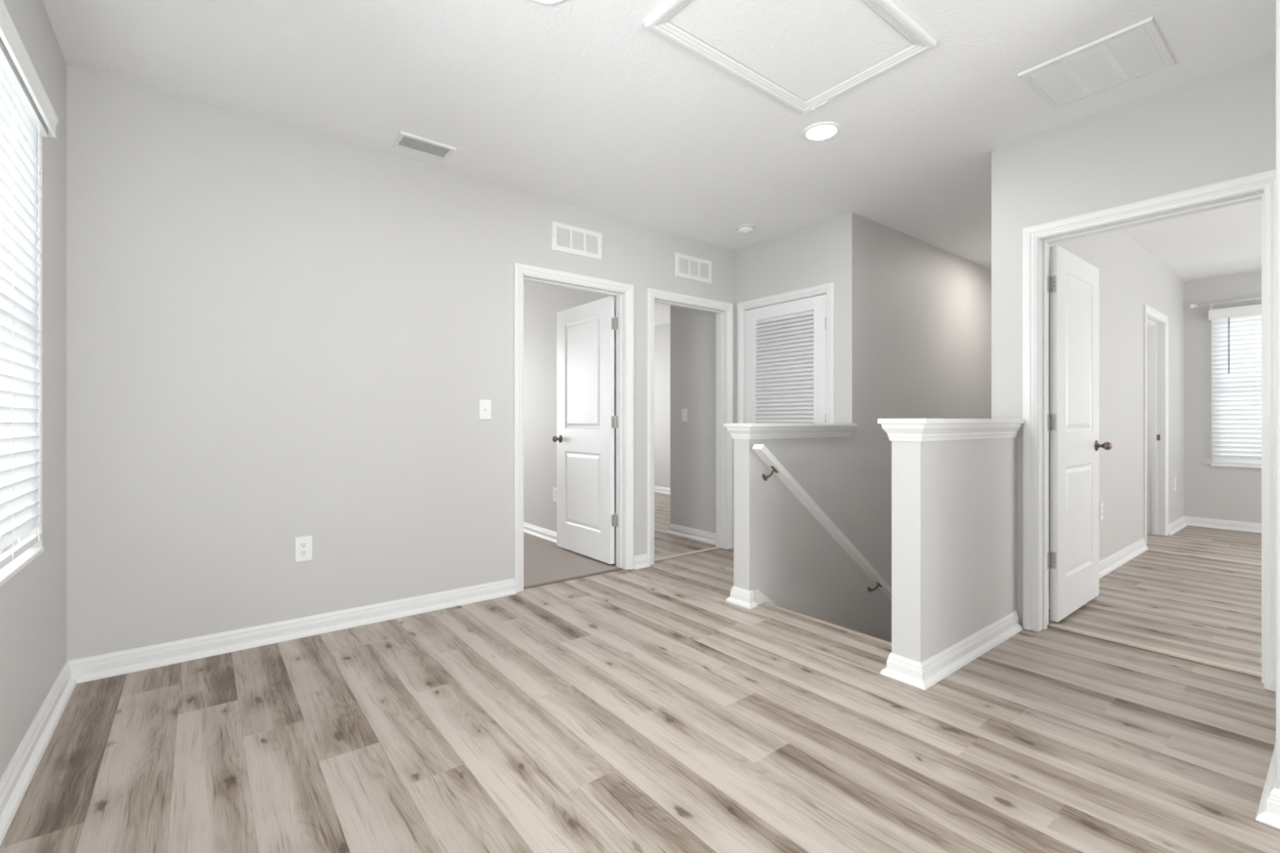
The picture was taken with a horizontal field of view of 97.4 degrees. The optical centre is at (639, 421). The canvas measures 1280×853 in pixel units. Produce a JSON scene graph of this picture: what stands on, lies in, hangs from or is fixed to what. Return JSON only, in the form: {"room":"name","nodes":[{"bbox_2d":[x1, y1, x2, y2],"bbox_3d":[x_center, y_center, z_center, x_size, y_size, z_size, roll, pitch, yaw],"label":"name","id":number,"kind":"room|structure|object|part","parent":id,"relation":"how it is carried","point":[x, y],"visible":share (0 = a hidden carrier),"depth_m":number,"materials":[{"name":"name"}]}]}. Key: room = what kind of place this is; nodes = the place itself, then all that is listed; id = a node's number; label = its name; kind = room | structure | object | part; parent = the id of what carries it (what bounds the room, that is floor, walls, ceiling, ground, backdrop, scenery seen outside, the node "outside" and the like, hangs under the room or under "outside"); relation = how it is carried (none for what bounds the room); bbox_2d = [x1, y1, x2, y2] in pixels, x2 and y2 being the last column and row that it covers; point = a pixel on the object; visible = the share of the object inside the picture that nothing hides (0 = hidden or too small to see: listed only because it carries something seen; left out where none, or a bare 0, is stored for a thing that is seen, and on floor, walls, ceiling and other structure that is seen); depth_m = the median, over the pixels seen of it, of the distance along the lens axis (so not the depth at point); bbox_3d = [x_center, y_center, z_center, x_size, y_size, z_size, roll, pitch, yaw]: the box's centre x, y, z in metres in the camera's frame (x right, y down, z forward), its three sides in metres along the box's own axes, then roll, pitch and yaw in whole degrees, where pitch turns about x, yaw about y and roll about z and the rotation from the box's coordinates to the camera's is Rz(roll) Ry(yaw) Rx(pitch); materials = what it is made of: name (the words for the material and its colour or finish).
{"room":"upstairs landing","nodes":[
{"label":"upstairs landing","id":0,"kind":"room"},
{"bbox_2d":[0,0,66,779],"bbox_3d":[-1.938,-0.198,1.658,0.140,2.555,10.400,0,0,-38],"label":"wall","id":1,"kind":"structure","parent":0,"point":[33,602],"depth_m":2.02,"materials":[{"name":"paint"}]},
{"bbox_2d":[0,485,44,586],"bbox_3d":[-1.861,-0.299,1.568,0.141,1.502,0.903,0,0,-38],"label":"window","id":2,"kind":"structure","parent":1,"relation":"in","point":[8,571],"depth_m":1.75,"materials":[{"name":"white plastic"}]},
{"bbox_3d":[-1.840,0.444,1.584,0.090,0.016,0.902,0,0,-38],"label":"sill","id":3,"kind":"part","parent":2,"relation":"part of","materials":[{"name":"white wood"}]},
{"bbox_2d":[0,0,57,569],"bbox_3d":[-1.808,-0.329,1.606,0.080,1.482,0.905,0,0,-38],"label":"window blind","id":4,"kind":"object","parent":1,"relation":"attached to","point":[27,113],"visible":1,"depth_m":1.73,"materials":[{"name":"white plastic"}]},
{"bbox_3d":[-1.819,0.400,1.601,0.020,0.024,0.895,0,0,-38],"label":"rail","id":5,"kind":"part","parent":4,"relation":"part of","materials":[{"name":"white plastic"}]},
{"bbox_2d":[0,661,76,845],"bbox_3d":[-0.542,1.034,0.014,0.034,0.091,5.890,0,0,-38],"label":"baseboard","id":6,"kind":"structure","parent":1,"relation":"attached to","point":[16,778],"depth_m":1.77,"materials":[{"name":"white paint"}]},
{"bbox_2d":[66,65,813,661],"bbox_3d":[0.239,-0.198,4.439,6.715,2.555,0.120,0,0,-38],"label":"wall","id":7,"kind":"structure","parent":0,"point":[277,334],"depth_m":2.78,"materials":[{"name":"paint"}]},
{"bbox_2d":[67,577,516,684],"bbox_3d":[-1.572,1.034,2.926,1.998,0.091,0.034,0,0,-38],"label":"baseboard","id":8,"kind":"structure","parent":7,"relation":"attached to","point":[122,662],"depth_m":2.75,"materials":[{"name":"white paint"}]},
{"bbox_2d":[294,535,311,562],"bbox_3d":[-1.700,0.642,2.841,0.075,0.124,0.009,0,0,-38],"label":"outlet","id":9,"kind":"object","parent":7,"relation":"attached to","point":[303,544],"visible":1,"depth_m":2.84,"materials":[{"name":"white plastic"}]},
{"bbox_2d":[299,542,307,548],"bbox_3d":[-1.700,0.623,2.841,0.034,0.034,0.009,0,0,-38],"label":"receptacle","id":10,"kind":"object","parent":9,"relation":"attached to","point":[302,544],"depth_m":2.84,"materials":[{"name":"white plastic"}]},
{"bbox_2d":[299,549,307,555],"bbox_3d":[-1.700,0.661,2.841,0.034,0.034,0.009,0,0,-38],"label":"receptacle","id":11,"kind":"object","parent":9,"relation":"attached to","point":[302,552],"depth_m":2.84,"materials":[{"name":"white plastic"}]},
{"bbox_2d":[479,400,491,419],"bbox_3d":[-0.940,-0.074,3.428,0.074,0.119,0.021,0,0,-38],"label":"light switch","id":12,"kind":"object","parent":7,"relation":"attached to","point":[485,406],"visible":1,"depth_m":3.43,"materials":[{"name":"white plastic"}]},
{"bbox_2d":[513,262,634,592],"bbox_3d":[-0.462,0.037,3.892,0.945,2.081,0.157,0,0,-38],"label":"trim","id":13,"kind":"structure","parent":7,"relation":"attached to","point":[624,293],"depth_m":4.09,"materials":[{"name":"white paint"}]},
{"bbox_3d":[-0.171,-0.730,4.176,0.002,0.088,0.034,0,0,-38],"label":"hinge plate","id":14,"kind":"part","parent":13,"relation":"part of","materials":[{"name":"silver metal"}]},
{"bbox_3d":[-0.171,0.003,4.176,0.002,0.088,0.034,0,0,-38],"label":"hinge plate","id":15,"kind":"part","parent":13,"relation":"part of","materials":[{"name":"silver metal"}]},
{"bbox_3d":[-0.171,0.735,4.176,0.002,0.088,0.034,0,0,-38],"label":"hinge plate","id":16,"kind":"part","parent":13,"relation":"part of","materials":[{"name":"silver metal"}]},
{"bbox_2d":[551,221,601,260],"bbox_3d":[-0.424,-1.232,3.838,0.400,0.192,0.011,0,0,-38],"label":"air vent","id":17,"kind":"object","parent":7,"relation":"in","point":[566,238],"visible":1,"depth_m":3.83,"materials":[{"name":"white metal"}]},
{"bbox_2d":[634,553,650,569],"bbox_3d":[0.011,1.034,4.164,0.140,0.091,0.034,0,0,-38],"label":"baseboard","id":18,"kind":"structure","parent":7,"relation":"attached to","point":[641,561],"depth_m":4.16,"materials":[{"name":"white paint"}]},
{"bbox_2d":[647,287,733,565],"bbox_3d":[0.382,0.037,4.551,0.925,2.081,0.157,0,0,-38],"label":"trim","id":19,"kind":"structure","parent":7,"relation":"attached to","point":[723,310],"depth_m":4.75,"materials":[{"name":"white paint"}]},
{"bbox_2d":[675,252,711,284],"bbox_3d":[0.435,-1.228,4.509,0.394,0.188,0.011,0,0,-38],"label":"air vent","id":20,"kind":"object","parent":7,"relation":"in","point":[687,267],"visible":1,"depth_m":4.50,"materials":[{"name":"white metal"}]},
{"bbox_2d":[523,280,615,550],"bbox_3d":[-1.363,-0.198,5.923,0.110,2.555,4.190,0,0,-38],"label":"wall","id":21,"kind":"structure","parent":0,"point":[542,302],"depth_m":5.27,"materials":[{"name":"paint"}]},
{"bbox_2d":[553,487,556,502],"bbox_3d":[-0.763,0.655,5.059,0.009,0.124,0.075,0,0,-38],"label":"outlet","id":22,"kind":"object","parent":21,"relation":"attached to","point":[554,488],"visible":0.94,"depth_m":5.05,"materials":[{"name":"white plastic"}]},
{"bbox_2d":[523,521,615,563],"bbox_3d":[-1.241,1.034,5.650,0.034,0.091,3.570,0,0,-38],"label":"baseboard","id":23,"kind":"structure","parent":21,"relation":"attached to","point":[544,533],"depth_m":5.25,"materials":[{"name":"white paint"}]},
{"bbox_2d":[551,296,615,564],"bbox_3d":[-0.448,0.063,4.495,0.184,1.990,0.811,0,0,-38],"label":"door","id":24,"kind":"structure","parent":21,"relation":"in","point":[584,439],"depth_m":4.44,"materials":[{"name":"white paint"}]},
{"bbox_3d":[-0.702,0.145,4.731,0.076,0.066,0.066,0,0,-38],"label":"knob","id":25,"kind":"part","parent":24,"relation":"part of","materials":[{"name":"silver metal"}]},
{"bbox_2d":[523,532,618,586],"bbox_3d":[-2.535,1.088,4.958,3.005,0.024,4.265,0,0,-38],"label":"floor","id":26,"kind":"structure","parent":0,"point":[544,561],"depth_m":4.26,"materials":[{"name":"beige carpet"}]},
{"bbox_2d":[0,548,1279,852],"bbox_3d":[1.029,1.080,1.278,4.085,0.001,5.945,0,0,-38],"label":"floor","id":27,"kind":"structure","parent":0,"point":[646,709],"depth_m":1.92,"materials":[{"name":"laminate"}]},
{"bbox_2d":[523,568,622,589],"bbox_3d":[-0.453,1.076,3.880,0.805,0.006,0.034,0,0,-38],"label":"transition strip","id":28,"kind":"object","parent":27,"relation":"on","point":[615,569],"visible":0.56,"depth_m":3.85,"materials":[{"name":"brown"}]},
{"bbox_2d":[42,0,1275,326],"bbox_3d":[1.499,-1.525,4.346,8.885,0.100,10.500,0,0,-38],"label":"ceiling","id":29,"kind":"structure","parent":0,"point":[580,103],"depth_m":2.55,"materials":[{"name":"white paint"}]},
{"bbox_2d":[391,130,457,160],"bbox_3d":[-1.154,-1.470,3.006,0.290,0.016,0.172,0,0,-38],"label":"ceiling vent","id":30,"kind":"object","parent":29,"relation":"in","point":[404,140],"visible":1,"depth_m":2.99,"materials":[{"name":"white metal"}]},
{"bbox_2d":[530,0,566,5],"bbox_3d":[-0.320,-1.471,1.895,0.188,0.008,0.188,0,0,-38],"label":"recessed light","id":31,"kind":"object","parent":29,"relation":"in","point":[548,2],"visible":1,"depth_m":1.97,"materials":[{"name":"white plastic"}]},
{"bbox_2d":[736,224,754,234],"bbox_3d":[0.800,-1.454,4.272,0.136,0.042,0.136,0,0,-38],"label":"smoke detector","id":32,"kind":"object","parent":29,"relation":"attached to","point":[744,228],"visible":1,"depth_m":4.23,"materials":[{"name":"white plastic"}]},
{"bbox_2d":[644,0,937,114],"bbox_3d":[0.585,-1.465,2.130,0.958,0.019,0.615,0,0,-38],"label":"attic hatch","id":33,"kind":"object","parent":29,"relation":"attached to","point":[804,55],"visible":1,"depth_m":2.17,"materials":[{"name":"white paint"}]},
{"bbox_2d":[802,121,840,141],"bbox_3d":[0.922,-1.471,2.857,0.188,0.008,0.188,0,0,-38],"label":"recessed light","id":34,"kind":"object","parent":29,"relation":"in","point":[823,131],"visible":1,"depth_m":2.85,"materials":[{"name":"white plastic"}]},
{"bbox_2d":[807,125,835,139],"bbox_3d":[0.922,-1.471,2.857,0.139,0.007,0.139,0,0,-38],"label":"diffuser","id":35,"kind":"object","parent":34,"relation":"attached to","point":[814,132],"depth_m":2.86,"materials":[{"name":"white plastic"}]},
{"bbox_2d":[1017,16,1176,110],"bbox_3d":[1.902,-1.470,2.347,0.428,0.012,0.430,0,0,-38],"label":"ceiling vent","id":36,"kind":"object","parent":29,"relation":"in","point":[1139,50],"visible":1,"depth_m":2.32,"materials":[{"name":"white metal"}]},
{"bbox_2d":[654,323,670,488],"bbox_3d":[0.792,-0.198,8.062,0.120,2.555,3.475,0,0,-38],"label":"wall","id":37,"kind":"structure","parent":0,"point":[662,332],"depth_m":8.54,"materials":[{"name":"paint"}]},
{"bbox_2d":[654,485,670,494],"bbox_3d":[0.724,1.034,8.024,0.034,0.091,3.450,0,0,-38],"label":"baseboard","id":38,"kind":"structure","parent":37,"relation":"attached to","point":[657,489],"depth_m":8.52,"materials":[{"name":"white paint"}]},
{"bbox_2d":[654,492,719,561],"bbox_3d":[-0.153,1.080,6.827,2.930,0.001,4.255,0,0,-38],"label":"floor","id":39,"kind":"structure","parent":0,"point":[666,544],"depth_m":5.14,"materials":[{"name":"laminate"}]},
{"bbox_2d":[654,546,720,561],"bbox_3d":[0.370,1.075,4.567,0.785,0.010,0.050,0,0,-38],"label":"transition strip","id":40,"kind":"object","parent":39,"relation":"on","point":[713,548],"visible":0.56,"depth_m":4.55,"materials":[{"name":"beige plastic"}]},
{"bbox_2d":[670,217,836,533],"bbox_3d":[0.902,-0.198,4.796,0.130,2.555,1.806,0,0,-38],"label":"wall","id":41,"kind":"structure","parent":0,"point":[692,331],"depth_m":5.06,"materials":[{"name":"paint"}]},
{"bbox_2d":[681,408,687,421],"bbox_3d":[0.414,-0.061,5.298,0.021,0.119,0.074,0,0,-38],"label":"light switch","id":42,"kind":"object","parent":41,"relation":"attached to","point":[684,411],"visible":1,"depth_m":5.30,"materials":[{"name":"white plastic"}]},
{"bbox_2d":[665,523,715,544],"bbox_3d":[1.230,1.034,5.785,1.934,0.091,0.719,0,0,-38],"label":"baseboard","id":43,"kind":"structure","parent":41,"relation":"attached to","point":[677,530],"depth_m":5.20,"materials":[{"name":"white paint"}]},
{"bbox_2d":[745,293,826,423],"bbox_3d":[1.127,0.066,4.425,0.069,2.004,0.785,0,0,-38],"label":"door","id":44,"kind":"structure","parent":41,"relation":"in","point":[788,389],"depth_m":4.41,"materials":[{"name":"white paint"}]},
{"bbox_2d":[737,282,834,423],"bbox_3d":[1.162,0.035,4.457,0.140,2.085,0.918,0,0,-38],"label":"trim","id":45,"kind":"structure","parent":41,"relation":"attached to","point":[828,289],"depth_m":4.32,"materials":[{"name":"white paint"}]},
{"bbox_2d":[724,422,857,630],"bbox_3d":[1.011,1.945,3.657,1.122,3.870,0.206,0,0,-38],"label":"wall","id":46,"kind":"structure","parent":0,"point":[782,552],"depth_m":3.56,"materials":[{"name":"paint"}]},
{"bbox_3d":[1.010,1.034,3.656,1.104,0.091,0.190,0,0,-38],"label":"baseboard","id":47,"kind":"part","parent":46,"relation":"part of","materials":[{"name":"white paint"}]},
{"bbox_3d":[1.008,0.068,3.655,1.090,0.072,0.182,0,0,-38],"label":"crown moulding","id":48,"kind":"part","parent":46,"relation":"part of","materials":[{"name":"white paint"}]},
{"bbox_2d":[754,590,891,645],"bbox_3d":[2.421,2.468,4.070,3.692,2.946,0.962,0,0,-38],"label":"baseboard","id":49,"kind":"structure","parent":0,"point":[760,598],"depth_m":3.13,"materials":[{"name":"beige wood"}]},
{"bbox_2d":[836,212,991,642],"bbox_3d":[2.504,1.202,4.825,2.670,5.355,0.122,0,0,-38],"label":"wall","id":50,"kind":"structure","parent":0,"point":[914,315],"depth_m":4.27,"materials":[{"name":"paint"}]},
{"bbox_2d":[751,444,891,600],"bbox_3d":[1.883,1.319,4.188,3.127,2.381,0.114,0,0,-38],"label":"handrail","id":51,"kind":"object","parent":50,"relation":"attached to","point":[761,450],"visible":0.73,"depth_m":3.55,"materials":[{"name":"white paint"}]},
{"bbox_2d":[877,418,1024,689],"bbox_3d":[1.515,0.533,2.671,1.101,1.093,0.206,0,0,-38],"label":"wall","id":52,"kind":"structure","parent":0,"point":[954,481],"depth_m":2.48,"materials":[{"name":"paint"}]},
{"bbox_3d":[1.508,0.045,2.666,1.060,0.072,0.182,0,0,-38],"label":"crown moulding","id":53,"kind":"part","parent":52,"relation":"part of","materials":[{"name":"white paint"}]},
{"bbox_3d":[1.509,1.034,2.666,1.070,0.091,0.190,0,0,-38],"label":"baseboard","id":54,"kind":"part","parent":52,"relation":"part of","materials":[{"name":"white paint"}]},
{"bbox_2d":[1048,229,1183,587],"bbox_3d":[3.895,-0.198,4.548,4.660,2.555,0.097,0,0,-38],"label":"wall","id":55,"kind":"structure","parent":0,"point":[1130,277],"depth_m":4.43,"materials":[{"name":"paint"}]},
{"bbox_2d":[1048,244,1111,622],"bbox_3d":[2.492,0.063,3.215,0.776,1.990,0.184,0,0,-38],"label":"door","id":56,"kind":"structure","parent":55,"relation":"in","point":[1073,282],"depth_m":3.14,"materials":[{"name":"white paint"}]},
{"bbox_3d":[2.782,0.145,3.373,0.066,0.066,0.076,0,0,-38],"label":"knob","id":57,"kind":"part","parent":56,"relation":"part of","materials":[{"name":"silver metal"}]},
{"bbox_2d":[1048,537,1148,608],"bbox_3d":[3.222,1.034,3.939,2.730,0.091,0.034,0,0,-38],"label":"baseboard","id":58,"kind":"structure","parent":55,"relation":"attached to","point":[1118,558],"depth_m":4.28,"materials":[{"name":"white paint"}]},
{"bbox_2d":[1099,502,1103,519],"bbox_3d":[3.290,0.637,4.007,0.075,0.124,0.009,0,0,-38],"label":"outlet","id":59,"kind":"object","parent":55,"relation":"attached to","point":[1101,504],"visible":1,"depth_m":4.00,"materials":[{"name":"white plastic"}]},
{"bbox_2d":[1142,303,1168,546],"bbox_3d":[4.617,0.037,5.126,0.912,2.081,0.154,0,0,-38],"label":"trim","id":60,"kind":"structure","parent":55,"relation":"attached to","point":[1155,323],"depth_m":5.34,"materials":[{"name":"white paint"}]},
{"bbox_3d":[4.933,0.150,5.353,0.002,0.056,0.027,0,0,-38],"label":"strike plate","id":61,"kind":"part","parent":60,"relation":"part of","materials":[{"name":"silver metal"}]},
{"bbox_2d":[1173,478,1176,490],"bbox_3d":[5.338,0.625,5.609,0.075,0.124,0.009,0,0,-38],"label":"outlet","id":62,"kind":"object","parent":55,"relation":"attached to","point":[1175,479],"visible":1,"depth_m":5.60,"materials":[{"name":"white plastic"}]},
{"bbox_2d":[991,53,1275,627],"bbox_3d":[3.151,-0.198,1.596,0.150,2.555,3.832,0,0,-38],"label":"wall","id":63,"kind":"structure","parent":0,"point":[1220,126],"depth_m":2.67,"materials":[{"name":"paint"}]},
{"bbox_2d":[1022,168,1275,692],"bbox_3d":[2.344,0.035,2.627,0.187,2.085,0.909,0,0,-38],"label":"door frame","id":64,"kind":"structure","parent":63,"relation":"attached to","point":[1037,239],"depth_m":2.72,"materials":[{"name":"white paint"}]},
{"bbox_3d":[2.153,-0.730,2.969,0.034,0.088,0.001,0,0,-38],"label":"hinge plate","id":65,"kind":"part","parent":64,"relation":"part of","materials":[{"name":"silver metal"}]},
{"bbox_3d":[2.153,0.003,2.969,0.034,0.088,0.001,0,0,-38],"label":"hinge plate","id":66,"kind":"part","parent":64,"relation":"part of","materials":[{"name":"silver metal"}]},
{"bbox_3d":[2.153,0.735,2.969,0.034,0.088,0.001,0,0,-38],"label":"hinge plate","id":67,"kind":"part","parent":64,"relation":"part of","materials":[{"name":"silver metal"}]},
{"bbox_2d":[1046,525,1261,681],"bbox_3d":[4.750,1.080,3.397,4.730,0.001,4.700,0,0,-38],"label":"floor","id":68,"kind":"structure","parent":0,"point":[1195,591],"depth_m":3.37,"materials":[{"name":"laminate"}]},
{"bbox_2d":[1048,622,1261,677],"bbox_3d":[2.403,1.073,2.672,0.042,0.014,0.766,0,0,-38],"label":"transition strip","id":69,"kind":"object","parent":68,"relation":"on","point":[1194,659],"visible":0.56,"depth_m":2.62,"materials":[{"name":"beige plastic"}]},
{"bbox_2d":[1183,270,1261,523],"bbox_3d":[6.591,-0.198,4.900,0.140,2.555,4.800,0,0,-38],"label":"wall","id":70,"kind":"structure","parent":0,"point":[1215,492],"depth_m":5.78,"materials":[{"name":"paint"}]},
{"bbox_2d":[1168,515,1261,535],"bbox_3d":[6.515,1.034,4.165,0.885,0.091,3.735,0,0,-38],"label":"baseboard","id":71,"kind":"structure","parent":70,"relation":"attached to","point":[1177,525],"depth_m":5.65,"materials":[{"name":"white paint"}]},
{"bbox_2d":[1189,297,1261,309],"bbox_3d":[6.094,-1.181,5.337,0.103,0.069,1.266,0,0,-38],"label":"curtain rod","id":72,"kind":"object","parent":70,"relation":"attached to","point":[1192,305],"visible":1,"depth_m":5.65,"materials":[{"name":"white metal"}]},
{"bbox_3d":[6.072,-1.192,5.319,0.018,0.018,1.140,0,0,-38],"label":"rod","id":73,"kind":"part","parent":72,"relation":"part of","materials":[{"name":"white metal"}]},
{"bbox_2d":[1213,363,1261,464],"bbox_3d":[6.214,-0.330,5.446,0.050,1.500,0.925,0,0,-38],"label":"window","id":74,"kind":"structure","parent":70,"relation":"in","point":[1215,460],"depth_m":5.68,"materials":[{"name":"white plastic"}]},
{"bbox_2d":[1208,304,1261,467],"bbox_3d":[6.098,-0.343,5.355,0.074,1.585,0.963,0,0,-38],"label":"window blind","id":75,"kind":"object","parent":74,"relation":"attached to","point":[1236,331],"visible":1,"depth_m":5.59,"materials":[{"name":"white plastic"}]},
{"bbox_3d":[6.104,0.438,5.360,0.020,0.024,0.927,0,0,-38],"label":"rail","id":76,"kind":"part","parent":75,"relation":"part of","materials":[{"name":"white plastic"}]},
{"bbox_2d":[1275,0,1279,789],"bbox_3d":[2.994,-0.198,0.779,1.102,2.555,2.739,0,0,-38],"label":"wall","id":77,"kind":"structure","parent":0,"point":[1277,2],"depth_m":1.51,"materials":[{"name":"paint"}]},
{"bbox_2d":[1255,742,1279,829],"bbox_3d":[2.961,1.034,0.775,1.111,0.091,2.773,0,0,-38],"label":"baseboard","id":78,"kind":"structure","parent":77,"relation":"attached to","point":[1268,810],"depth_m":1.52,"materials":[{"name":"white paint"}]}
]}

